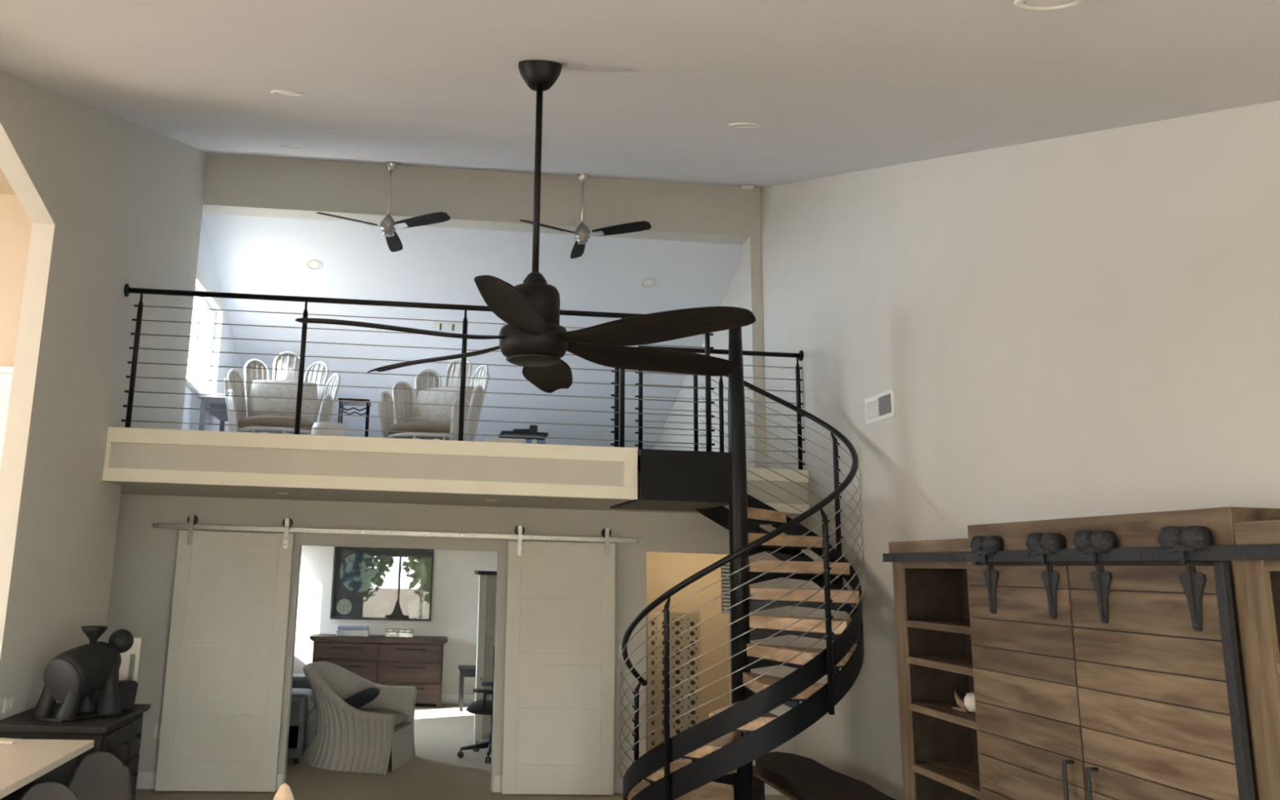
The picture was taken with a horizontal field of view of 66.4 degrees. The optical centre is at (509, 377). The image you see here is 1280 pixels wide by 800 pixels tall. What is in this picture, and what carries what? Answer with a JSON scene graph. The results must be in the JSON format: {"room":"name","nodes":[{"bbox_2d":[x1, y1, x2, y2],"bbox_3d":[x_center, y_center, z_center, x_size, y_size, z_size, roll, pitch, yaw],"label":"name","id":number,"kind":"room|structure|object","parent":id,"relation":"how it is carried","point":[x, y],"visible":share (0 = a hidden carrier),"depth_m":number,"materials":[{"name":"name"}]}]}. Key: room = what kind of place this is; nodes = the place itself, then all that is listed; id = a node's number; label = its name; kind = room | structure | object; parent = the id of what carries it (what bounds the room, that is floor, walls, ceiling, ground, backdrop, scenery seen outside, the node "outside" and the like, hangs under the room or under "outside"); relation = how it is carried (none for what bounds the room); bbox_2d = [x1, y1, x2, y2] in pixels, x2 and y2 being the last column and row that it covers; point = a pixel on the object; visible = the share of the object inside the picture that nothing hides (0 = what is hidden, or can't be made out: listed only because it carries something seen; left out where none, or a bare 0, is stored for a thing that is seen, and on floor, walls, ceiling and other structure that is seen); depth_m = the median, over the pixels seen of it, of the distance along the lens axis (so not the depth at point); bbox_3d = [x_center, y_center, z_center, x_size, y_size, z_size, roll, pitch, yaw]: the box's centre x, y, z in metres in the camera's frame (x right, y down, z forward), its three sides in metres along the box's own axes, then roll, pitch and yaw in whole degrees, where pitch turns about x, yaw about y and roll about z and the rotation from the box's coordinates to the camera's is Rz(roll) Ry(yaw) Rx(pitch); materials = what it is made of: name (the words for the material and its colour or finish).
{"room":"living room","nodes":[
{"label":"living room","id":0,"kind":"room"},
{"bbox_2d":[0,167,31,366],"bbox_3d":[-5.557,0.062,3.462,5.720,4.600,6.800,3,-11,-5],"label":"wall","id":1,"kind":"structure","parent":0,"point":[15,225],"depth_m":7.18,"materials":[{"name":"paint"}]},
{"bbox_2d":[0,365,13,467],"bbox_3d":[-5.824,1.385,6.520,5.620,3.170,0.070,3,-11,-5],"label":"wainscot","id":2,"kind":"structure","parent":1,"relation":"attached to","point":[6,372],"depth_m":6.96,"materials":[{"name":"white paint"}]},
{"bbox_2d":[0,71,208,719],"bbox_3d":[-2.629,-0.370,3.817,0.130,5.750,10.400,3,-11,-5],"label":"wall","id":3,"kind":"structure","parent":0,"point":[110,202],"depth_m":6.20,"materials":[{"name":"beige paint"}]},
{"bbox_2d":[2,695,14,713],"bbox_3d":[-2.789,1.825,5.381,0.011,0.080,0.120,3,-11,-5],"label":"wall plate","id":4,"kind":"object","parent":3,"relation":"attached to","point":[9,701],"visible":1,"depth_m":5.37,"materials":[{"name":"plastic"}]},
{"bbox_2d":[5,701,9,709],"bbox_3d":[-2.783,1.819,5.354,0.003,0.040,0.035,3,-11,-5],"label":"socket","id":5,"kind":"object","parent":4,"relation":"attached to","point":[7,703],"depth_m":5.35,"materials":[{"name":"white paint"}]},
{"bbox_2d":[9,699,13,707],"bbox_3d":[-2.788,1.829,5.403,0.003,0.040,0.035,3,-11,-5],"label":"socket","id":6,"kind":"object","parent":4,"relation":"attached to","point":[11,700],"depth_m":5.40,"materials":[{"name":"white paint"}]},
{"bbox_2d":[182,214,245,431],"bbox_3d":[-3.467,-0.010,12.466,0.120,2.865,6.800,3,-11,-5],"label":"wall","id":7,"kind":"structure","parent":0,"point":[206,267],"depth_m":10.57,"materials":[{"name":"paint"}]},
{"bbox_2d":[186,270,225,394],"bbox_3d":[-3.214,-0.383,10.015,0.180,1.165,1.700,3,-11,-5],"label":"window","id":8,"kind":"structure","parent":7,"relation":"in","point":[200,280],"depth_m":10.48,"materials":[{"name":"white paint"}]},
{"bbox_2d":[293,545,497,693],"bbox_3d":[-1.285,3.280,13.411,4.020,2.370,0.100,3,-11,-5],"label":"wall","id":9,"kind":"structure","parent":0,"point":[455,593],"depth_m":13.35,"materials":[{"name":"paint"}]},
{"bbox_2d":[329,546,434,621],"bbox_3d":[-1.756,2.862,13.379,1.380,0.980,0.034,3,-11,-5],"label":"framed print","id":10,"kind":"object","parent":9,"relation":"attached to","point":[378,584],"visible":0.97,"depth_m":13.38,"materials":[{"name":"multicoloured paper"}]},
{"bbox_2d":[440,693,475,703],"bbox_3d":[-1.312,4.367,13.137,3.740,0.130,0.018,3,-11,-5],"label":"baseboard","id":11,"kind":"structure","parent":9,"relation":"attached to","point":[446,698],"depth_m":13.18,"materials":[{"name":"white paint"}]},
{"bbox_2d":[104,493,795,787],"bbox_3d":[-0.947,2.284,8.301,6.910,2.370,0.130,3,-11,-5],"label":"wall","id":12,"kind":"structure","parent":0,"point":[143,580],"depth_m":8.36,"materials":[{"name":"beige paint"}]},
{"bbox_2d":[153,724,160,739],"bbox_3d":[-2.880,2.914,7.927,0.080,0.120,0.012,3,-11,-5],"label":"wall plate","id":13,"kind":"object","parent":12,"relation":"attached to","point":[157,731],"visible":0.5,"depth_m":7.92,"materials":[{"name":"white paint"}]},
{"bbox_2d":[281,542,500,791],"bbox_3d":[-0.982,2.464,8.263,1.750,2.000,0.138,3,-11,-5],"label":"trim","id":14,"kind":"structure","parent":12,"relation":"attached to","point":[300,545],"depth_m":8.26,"materials":[{"name":"beige paint"}]},
{"bbox_2d":[151,523,643,543],"bbox_3d":[-0.920,1.356,8.366,4.220,0.042,0.101,3,-11,-5],"label":"barn door track","id":15,"kind":"object","parent":12,"relation":"attached to","point":[171,526],"visible":1,"depth_m":8.32,"materials":[{"name":"metal"}]},
{"bbox_2d":[155,514,293,791],"bbox_3d":[-2.336,2.260,7.999,0.950,2.198,0.069,3,-11,-5],"label":"barn door","id":16,"kind":"structure","parent":15,"relation":"hanging from","point":[220,724],"depth_m":7.97,"materials":[{"name":"paint"}]},
{"bbox_2d":[501,524,615,795],"bbox_3d":[0.433,2.386,8.231,0.935,2.198,0.069,3,-11,-5],"label":"barn door","id":17,"kind":"structure","parent":15,"relation":"hanging from","point":[558,731],"depth_m":8.20,"materials":[{"name":"paint"}]},
{"bbox_2d":[135,771,783,795],"bbox_3d":[-0.972,3.369,8.013,6.910,0.130,0.018,3,-11,-5],"label":"baseboard","id":18,"kind":"structure","parent":12,"relation":"attached to","point":[145,780],"depth_m":7.95,"materials":[{"name":"white paint"}]},
{"bbox_2d":[618,644,628,658],"bbox_3d":[0.995,2.383,8.390,0.080,0.120,0.012,3,-11,-5],"label":"wall plate","id":19,"kind":"object","parent":12,"relation":"attached to","point":[620,645],"visible":0.44,"depth_m":8.39,"materials":[{"name":"white paint"}]},
{"bbox_2d":[720,561,730,613],"bbox_3d":[1.940,1.877,8.633,0.075,0.460,0.040,3,-11,-5],"label":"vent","id":20,"kind":"object","parent":12,"relation":"attached to","point":[725,569],"visible":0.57,"depth_m":8.62,"materials":[{"name":"grey metal"}]},
{"bbox_2d":[102,426,809,516],"bbox_3d":[-1.224,1.474,11.325,7.030,0.383,8.876,3,-11,-5],"label":"floor","id":21,"kind":"structure","parent":0,"point":[144,461],"depth_m":7.03,"materials":[{"name":"beige paint"}]},
{"bbox_2d":[196,392,246,431],"bbox_3d":[-2.939,0.633,10.140,0.500,0.735,1.100,3,-11,-5],"label":"desk","id":22,"kind":"object","parent":21,"relation":"on","point":[214,402],"visible":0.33,"depth_m":9.92,"materials":[{"name":"grey wood"}]},
{"bbox_2d":[223,351,340,435],"bbox_3d":[-2.212,0.247,9.381,1.085,1.242,1.036,3,-11,-9],"label":"dining table set","id":23,"kind":"object","parent":21,"relation":"on","point":[237,388],"visible":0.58,"depth_m":9.47,"materials":[{"name":"white wicker"}]},
{"bbox_2d":[238,415,314,431],"bbox_3d":[-2.196,0.465,9.188,0.738,0.130,0.738,3,-11,-9],"label":"seat cushion","id":24,"kind":"object","parent":23,"relation":"on","point":[264,420],"depth_m":8.87,"materials":[{"name":"beige fabric"}]},
{"bbox_2d":[248,379,317,422],"bbox_3d":[-2.234,0.235,9.525,0.660,0.445,0.261,3,-11,-9],"label":"cushion","id":25,"kind":"object","parent":23,"relation":"on","point":[256,389],"depth_m":9.46,"materials":[{"name":"beige fabric"}]},
{"bbox_2d":[311,422,345,435],"bbox_3d":[-1.608,0.565,8.558,0.308,0.335,0.308,3,-11,-5],"label":"white pouffe","id":26,"kind":"object","parent":21,"relation":"on","point":[317,424],"visible":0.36,"depth_m":8.45,"materials":[{"name":"fabric"}]},
{"bbox_2d":[337,398,371,437],"bbox_3d":[-1.512,0.556,9.336,0.300,0.657,0.300,3,-11,-5],"label":"table","id":27,"kind":"object","parent":21,"relation":"on","point":[341,403],"visible":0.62,"depth_m":9.32,"materials":[{"name":"black metal"}]},
{"bbox_2d":[121,284,715,451],"bbox_3d":[-0.628,-0.055,7.215,4.450,1.088,0.096,3,-11,-5],"label":"loft railing","id":28,"kind":"object","parent":21,"relation":"on","point":[127,290],"visible":0.69,"depth_m":7.19,"materials":[{"name":"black metal"}]},
{"bbox_2d":[377,358,489,441],"bbox_3d":[-0.731,0.311,9.492,1.085,1.242,1.036,-4,-12,25],"label":"dining table set","id":29,"kind":"object","parent":21,"relation":"on","point":[398,410],"visible":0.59,"depth_m":9.56,"materials":[{"name":"white wicker"}]},
{"bbox_2d":[387,422,450,434],"bbox_3d":[-0.801,0.530,9.312,0.738,0.130,0.738,-4,-12,25],"label":"seat cushion","id":30,"kind":"object","parent":29,"relation":"on","point":[426,427],"depth_m":8.99,"materials":[{"name":"beige fabric"}]},
{"bbox_2d":[410,386,474,424],"bbox_3d":[-0.671,0.299,9.625,0.660,0.445,0.261,-4,-12,25],"label":"cushion","id":31,"kind":"object","parent":29,"relation":"on","point":[437,411],"depth_m":9.57,"materials":[{"name":"beige fabric"}]},
{"bbox_2d":[484,437,525,443],"bbox_3d":[-0.039,0.641,8.372,0.340,0.202,0.220,3,-11,-5],"label":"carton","id":32,"kind":"object","parent":21,"relation":"on","point":[487,439],"visible":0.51,"depth_m":8.28,"materials":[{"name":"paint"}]},
{"bbox_2d":[498,431,547,444],"bbox_3d":[0.122,0.675,8.831,0.420,0.322,0.340,3,-11,-5],"label":"table","id":33,"kind":"object","parent":21,"relation":"on","point":[534,440],"visible":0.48,"depth_m":8.70,"materials":[{"name":"wood"}]},
{"bbox_2d":[513,425,537,431],"bbox_3d":[0.147,0.479,8.871,0.220,0.077,0.060,3,-11,-5],"label":"tool","id":34,"kind":"object","parent":33,"relation":"on","point":[532,428],"visible":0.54,"depth_m":8.85,"materials":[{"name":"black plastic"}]},
{"bbox_2d":[610,368,619,447],"bbox_3d":[0.931,0.262,8.372,0.098,1.000,0.096,3,-11,-5],"label":"post","id":35,"kind":"object","parent":21,"relation":"on","point":[615,444],"visible":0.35,"depth_m":8.35,"materials":[{"name":"black metal"}]},
{"bbox_2d":[635,345,805,470],"bbox_3d":[1.850,0.261,8.457,1.516,1.088,0.096,3,-11,-5],"label":"railing","id":36,"kind":"object","parent":21,"relation":"on","point":[799,356],"visible":0.49,"depth_m":8.46,"materials":[{"name":"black metal"}]},
{"bbox_2d":[134,703,791,799],"bbox_3d":[-2.936,2.979,5.594,11.560,0.150,15.400,3,-11,-5],"label":"floor","id":37,"kind":"structure","parent":0,"point":[436,771],"depth_m":8.42,"materials":[{"name":"beige carpet"}]},
{"bbox_2d":[0,738,93,799],"bbox_3d":[-2.349,2.081,3.718,0.628,0.920,2.285,3,-11,-5],"label":"table","id":38,"kind":"object","parent":37,"relation":"on","point":[24,764],"depth_m":4.58,"materials":[{"name":"wood"}]},
{"bbox_2d":[0,737,22,744],"bbox_3d":[-2.543,1.801,4.765,0.136,0.022,0.244,-3,-12,23],"label":"paper packet","id":39,"kind":"object","parent":38,"relation":"on","point":[2,740],"visible":1,"depth_m":4.81,"materials":[{"name":"white paper"}]},
{"bbox_2d":[20,782,82,799],"bbox_3d":[-1.826,2.198,4.076,0.523,0.864,0.473,-2,-12,19],"label":"shell chair","id":40,"kind":"object","parent":37,"relation":"on","point":[46,790],"visible":1,"depth_m":4.26,"materials":[{"name":"grey plastic"}]},
{"bbox_2d":[0,702,151,799],"bbox_3d":[-2.509,2.405,5.468,0.630,0.950,0.860,3,-11,-5],"label":"base cabinet","id":41,"kind":"object","parent":37,"relation":"on","point":[120,735],"visible":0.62,"depth_m":5.28,"materials":[{"name":"wood"}]},
{"bbox_2d":[31,626,137,722],"bbox_3d":[-2.394,1.699,5.601,0.331,0.492,0.605,-4,-12,26],"label":"sculpture","id":42,"kind":"object","parent":41,"relation":"on","point":[85,678],"visible":1,"depth_m":5.46,"materials":[{"name":"black ceramic"}]},
{"bbox_2d":[119,637,142,682],"bbox_3d":[-2.386,1.824,5.997,0.150,0.400,0.042,4,-11,-13],"label":"print","id":43,"kind":"object","parent":41,"relation":"on","point":[129,667],"visible":0.39,"depth_m":6.01,"materials":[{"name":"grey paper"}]},
{"bbox_2d":[67,751,131,799],"bbox_3d":[-1.891,2.333,4.770,0.523,0.864,0.473,-2,-12,19],"label":"shell chair","id":44,"kind":"object","parent":37,"relation":"on","point":[99,775],"visible":0.98,"depth_m":4.94,"materials":[{"name":"grey plastic"}]},
{"bbox_2d":[273,782,293,799],"bbox_3d":[-0.857,2.013,3.394,0.540,1.012,0.535,3,-11,-5],"label":"upholstered chair","id":45,"kind":"object","parent":37,"relation":"on","point":[284,793],"visible":1,"depth_m":3.69,"materials":[{"name":"beige fabric"}]},
{"bbox_2d":[287,674,317,764],"bbox_3d":[-2.408,3.341,9.817,0.870,0.800,1.800,3,-11,-5],"label":"sofa","id":46,"kind":"object","parent":37,"relation":"on","point":[303,726],"visible":0.33,"depth_m":9.02,"materials":[{"name":"fabric"}]},
{"bbox_2d":[291,688,315,703],"bbox_3d":[-2.322,3.379,10.155,0.640,0.170,0.660,3,-11,-5],"label":"seat cushion","id":47,"kind":"object","parent":46,"relation":"on","point":[308,691],"depth_m":10.07,"materials":[{"name":"grey fabric"}]},
{"bbox_2d":[306,698,314,713],"bbox_3d":[-2.261,3.252,9.500,0.640,0.170,0.660,3,-11,-5],"label":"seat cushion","id":48,"kind":"object","parent":46,"relation":"on","point":[310,704],"depth_m":9.58,"materials":[{"name":"grey fabric"}]},
{"bbox_2d":[302,661,417,774],"bbox_3d":[-1.496,3.211,9.246,1.054,0.875,0.968,-1,-11,11],"label":"wicker armchair","id":49,"kind":"object","parent":37,"relation":"on","point":[348,738],"visible":0.97,"depth_m":8.93,"materials":[{"name":"beige wicker"}]},
{"bbox_2d":[343,687,379,708],"bbox_3d":[-1.436,3.081,9.211,0.318,0.220,0.400,-1,-11,11],"label":"cushion","id":50,"kind":"object","parent":49,"relation":"on","point":[363,697],"visible":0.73,"depth_m":9.05,"materials":[{"name":"black fabric"}]},
{"bbox_2d":[360,709,408,728],"bbox_3d":[-1.315,3.266,9.200,0.620,0.150,0.580,-1,-11,11],"label":"seat cushion","id":51,"kind":"object","parent":49,"relation":"on","point":[400,716],"depth_m":9.25,"materials":[{"name":"beige fabric"}]},
{"bbox_2d":[309,633,447,707],"bbox_3d":[-1.758,3.927,12.923,1.815,0.885,0.483,3,-11,-5],"label":"dresser","id":52,"kind":"object","parent":37,"relation":"on","point":[416,661],"visible":0.72,"depth_m":12.75,"materials":[{"name":"brown wood"}]},
{"bbox_2d":[335,625,368,636],"bbox_3d":[-2.103,3.412,12.972,0.430,0.125,0.200,3,-11,-5],"label":"box","id":53,"kind":"object","parent":52,"relation":"on","point":[342,630],"visible":1,"depth_m":12.88,"materials":[{"name":"blue fabric"}]},
{"bbox_2d":[384,628,413,637],"bbox_3d":[-1.485,3.451,13.011,0.380,0.100,0.190,3,-11,-5],"label":"box","id":54,"kind":"object","parent":52,"relation":"on","point":[390,633],"visible":1,"depth_m":12.92,"materials":[{"name":"white"}]},
{"bbox_2d":[458,665,475,711],"bbox_3d":[-0.463,4.107,12.739,0.420,0.535,0.450,3,-11,-5],"label":"side table","id":55,"kind":"object","parent":37,"relation":"on","point":[469,671],"visible":0.5,"depth_m":12.57,"materials":[{"name":"black wood"}]},
{"bbox_2d":[457,682,493,763],"bbox_3d":[-0.129,3.135,9.643,0.645,1.263,0.660,-3,-12,22],"label":"office chair","id":56,"kind":"object","parent":37,"relation":"on","point":[484,707],"visible":0.33,"depth_m":9.45,"materials":[{"name":"black plastic"}]},
{"bbox_2d":[473,570,497,744],"bbox_3d":[0.064,3.060,10.618,0.920,1.800,0.630,3,-11,-5],"label":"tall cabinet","id":57,"kind":"object","parent":37,"relation":"on","point":[486,632],"visible":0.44,"depth_m":10.35,"materials":[{"name":"beige paint"}]},
{"bbox_2d":[646,612,701,759],"bbox_3d":[1.531,2.973,9.107,0.555,1.470,0.134,4,-11,-14],"label":"wine rack","id":58,"kind":"object","parent":37,"relation":"on","point":[686,655],"visible":0.62,"depth_m":9.13,"materials":[{"name":"paint"}]},
{"bbox_2d":[609,327,865,799],"bbox_3d":[1.667,1.410,7.151,1.727,3.790,1.979,3,-11,-5],"label":"spiral staircase","id":59,"kind":"structure","parent":37,"relation":"on","point":[722,748],"depth_m":6.71,"materials":[{"name":"black metal"}]},
{"bbox_2d":[752,751,896,799],"bbox_3d":[2.103,2.936,6.333,0.589,0.505,2.276,3,-11,-5],"label":"lounge chair","id":60,"kind":"object","parent":37,"relation":"on","point":[797,777],"visible":0.94,"depth_m":6.56,"materials":[{"name":"brown leather"}]},
{"bbox_2d":[882,506,1279,799],"bbox_3d":[2.632,1.675,4.063,0.542,2.132,3.406,3,-11,-5],"label":"media cabinet","id":61,"kind":"object","parent":37,"relation":"on","point":[1131,656],"visible":0.98,"depth_m":4.02,"materials":[{"name":"brown wood"}]},
{"bbox_2d":[905,619,970,635],"bbox_3d":[2.569,1.400,5.399,0.416,0.038,0.792,3,-11,-5],"label":"shelf","id":62,"kind":"object","parent":61,"relation":"attached to","point":[958,626],"depth_m":5.45,"materials":[{"name":"brown wood"}]},
{"bbox_2d":[906,655,973,675],"bbox_3d":[2.563,1.603,5.359,0.416,0.038,0.792,3,-11,-5],"label":"shelf","id":63,"kind":"object","parent":61,"relation":"attached to","point":[962,664],"depth_m":5.41,"materials":[{"name":"brown wood"}]},
{"bbox_2d":[909,701,976,729],"bbox_3d":[2.556,1.860,5.309,0.416,0.038,0.792,3,-11,-5],"label":"shelf","id":64,"kind":"object","parent":61,"relation":"attached to","point":[943,710],"depth_m":5.33,"materials":[{"name":"brown wood"}]},
{"bbox_2d":[911,760,981,799],"bbox_3d":[2.546,2.187,5.244,0.416,0.038,0.792,3,-11,-5],"label":"shelf","id":65,"kind":"object","parent":61,"relation":"attached to","point":[962,775],"depth_m":5.33,"materials":[{"name":"brown wood"}]},
{"bbox_2d":[951,690,975,712],"bbox_3d":[2.508,1.782,5.310,0.085,0.112,0.263,3,-11,-5],"label":"shell ornament","id":66,"kind":"object","parent":61,"relation":"on","point":[966,705],"visible":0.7,"depth_m":5.24,"materials":[{"name":"white ceramic"}]},
{"bbox_2d":[1276,662,1279,674],"bbox_3d":[2.800,0.916,2.908,0.416,0.038,0.735,3,-11,-5],"label":"shelf","id":67,"kind":"object","parent":61,"relation":"attached to","point":[1277,663],"depth_m":3.22,"materials":[{"name":"brown wood"}]},
{"bbox_2d":[202,213,742,449],"bbox_3d":[-0.574,0.048,12.851,5.910,3.004,6.550,3,-11,-5],"label":"ceiling","id":68,"kind":"structure","parent":0,"point":[251,255],"depth_m":10.91,"materials":[{"name":"paint"}]},
{"bbox_2d":[306,259,322,270],"bbox_3d":[-2.109,-1.219,10.444,0.180,0.079,0.169,3,-11,-5],"label":"recessed light","id":69,"kind":"object","parent":68,"relation":"in","point":[313,264],"visible":1,"depth_m":10.44,"materials":[{"name":"white paint"}]},
{"bbox_2d":[333,417,346,423],"bbox_3d":[-2.335,0.599,13.312,0.180,0.079,0.169,3,-11,-5],"label":"recessed light","id":70,"kind":"object","parent":68,"relation":"in","point":[335,420],"visible":0.63,"depth_m":13.30,"materials":[{"name":"white paint"}]},
{"bbox_2d":[433,321,462,331],"bbox_3d":[-0.726,-0.600,11.431,0.340,0.069,0.153,3,-11,-5],"label":"ceiling vent","id":71,"kind":"object","parent":68,"relation":"in","point":[453,326],"visible":1,"depth_m":11.42,"materials":[{"name":"white paint"}]},
{"bbox_2d":[640,277,657,287],"bbox_3d":[1.554,-1.057,10.743,0.180,0.079,0.169,3,-11,-5],"label":"recessed light","id":72,"kind":"object","parent":68,"relation":"in","point":[647,282],"visible":1,"depth_m":10.74,"materials":[{"name":"white paint"}]},
{"bbox_2d":[202,152,761,244],"bbox_3d":[-0.253,-1.913,9.784,5.660,0.785,0.250,3,-11,-5],"label":"beam","id":73,"kind":"structure","parent":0,"point":[235,184],"depth_m":9.63,"materials":[{"name":"beige paint"}]},
{"bbox_2d":[0,0,1279,187],"bbox_3d":[0.240,-1.368,4.226,5.820,3.711,10.500,3,-11,-5],"label":"ceiling","id":74,"kind":"structure","parent":0,"point":[644,90],"depth_m":4.01,"materials":[{"name":"paint"}]},
{"bbox_2d":[270,89,302,96],"bbox_3d":[-1.185,-1.518,5.141,0.170,0.071,0.162,3,-11,-5],"label":"recessed light","id":75,"kind":"object","parent":74,"relation":"in","point":[279,92],"visible":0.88,"depth_m":5.13,"materials":[{"name":"white paint"}]},
{"bbox_2d":[280,146,300,149],"bbox_3d":[-1.887,-1.988,8.328,0.170,0.071,0.162,3,-11,-5],"label":"recessed light","id":76,"kind":"object","parent":74,"relation":"in","point":[285,147],"visible":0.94,"depth_m":8.32,"materials":[{"name":"white paint"}]},
{"bbox_2d":[315,161,450,252],"bbox_3d":[-1.188,-1.694,9.350,1.231,0.759,1.134,3,-11,-5],"label":"fan","id":77,"kind":"object","parent":74,"relation":"hanging from","point":[388,225],"visible":0.99,"depth_m":9.10,"materials":[{"name":"metal"}]},
{"bbox_2d":[295,59,755,392],"bbox_3d":[0.110,-0.677,3.824,1.757,1.268,1.761,3,-11,-5],"label":"ceiling fan","id":78,"kind":"object","parent":74,"relation":"hanging from","point":[533,339],"visible":0.99,"depth_m":3.64,"materials":[{"name":"black metal"}]},
{"bbox_2d":[520,173,651,258],"bbox_3d":[0.681,-1.625,9.520,1.234,0.724,1.117,3,-11,-5],"label":"fan","id":79,"kind":"object","parent":74,"relation":"hanging from","point":[582,233],"visible":0.99,"depth_m":9.25,"materials":[{"name":"metal"}]},
{"bbox_2d":[728,122,759,128],"bbox_3d":[1.312,-1.408,5.378,0.170,0.071,0.162,3,-11,-5],"label":"recessed light","id":80,"kind":"object","parent":74,"relation":"in","point":[740,125],"visible":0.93,"depth_m":5.37,"materials":[{"name":"white paint"}]},
{"bbox_2d":[741,185,754,190],"bbox_3d":[2.413,-1.924,9.755,0.128,0.080,0.129,3,-11,-5],"label":"smoke detector","id":81,"kind":"object","parent":74,"relation":"attached to","point":[744,187],"visible":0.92,"depth_m":9.71,"materials":[{"name":"white paint"}]},
{"bbox_2d":[1013,0,1084,11],"bbox_3d":[1.469,-1.028,2.630,0.170,0.071,0.162,3,-11,-5],"label":"recessed light","id":82,"kind":"object","parent":74,"relation":"in","point":[1029,5],"visible":1,"depth_m":2.65,"materials":[{"name":"white paint"}]},
{"bbox_2d":[646,551,729,721],"bbox_3d":[1.733,2.583,9.428,1.360,2.370,1.700,3,-11,-5],"label":"wall","id":83,"kind":"structure","parent":0,"point":[664,571],"depth_m":10.25,"materials":[{"name":"beige paint"}]},
{"bbox_2d":[742,236,766,468],"bbox_3d":[2.461,-0.186,9.701,0.115,2.480,0.250,3,-11,-5],"label":"wall","id":84,"kind":"structure","parent":0,"point":[752,246],"depth_m":9.64,"materials":[{"name":"beige paint"}]},
{"bbox_2d":[653,100,1279,799],"bbox_3d":[2.727,0.533,7.617,0.130,5.750,17.200,3,-11,-5],"label":"wall","id":85,"kind":"structure","parent":0,"point":[1083,325],"depth_m":5.48,"materials":[{"name":"beige paint"}]},
{"bbox_2d":[864,388,895,425],"bbox_3d":[2.710,0.222,7.075,0.021,0.200,0.445,3,-11,-5],"label":"air vent","id":86,"kind":"object","parent":85,"relation":"in","point":[881,406],"visible":1,"depth_m":7.04,"materials":[{"name":"white metal"}]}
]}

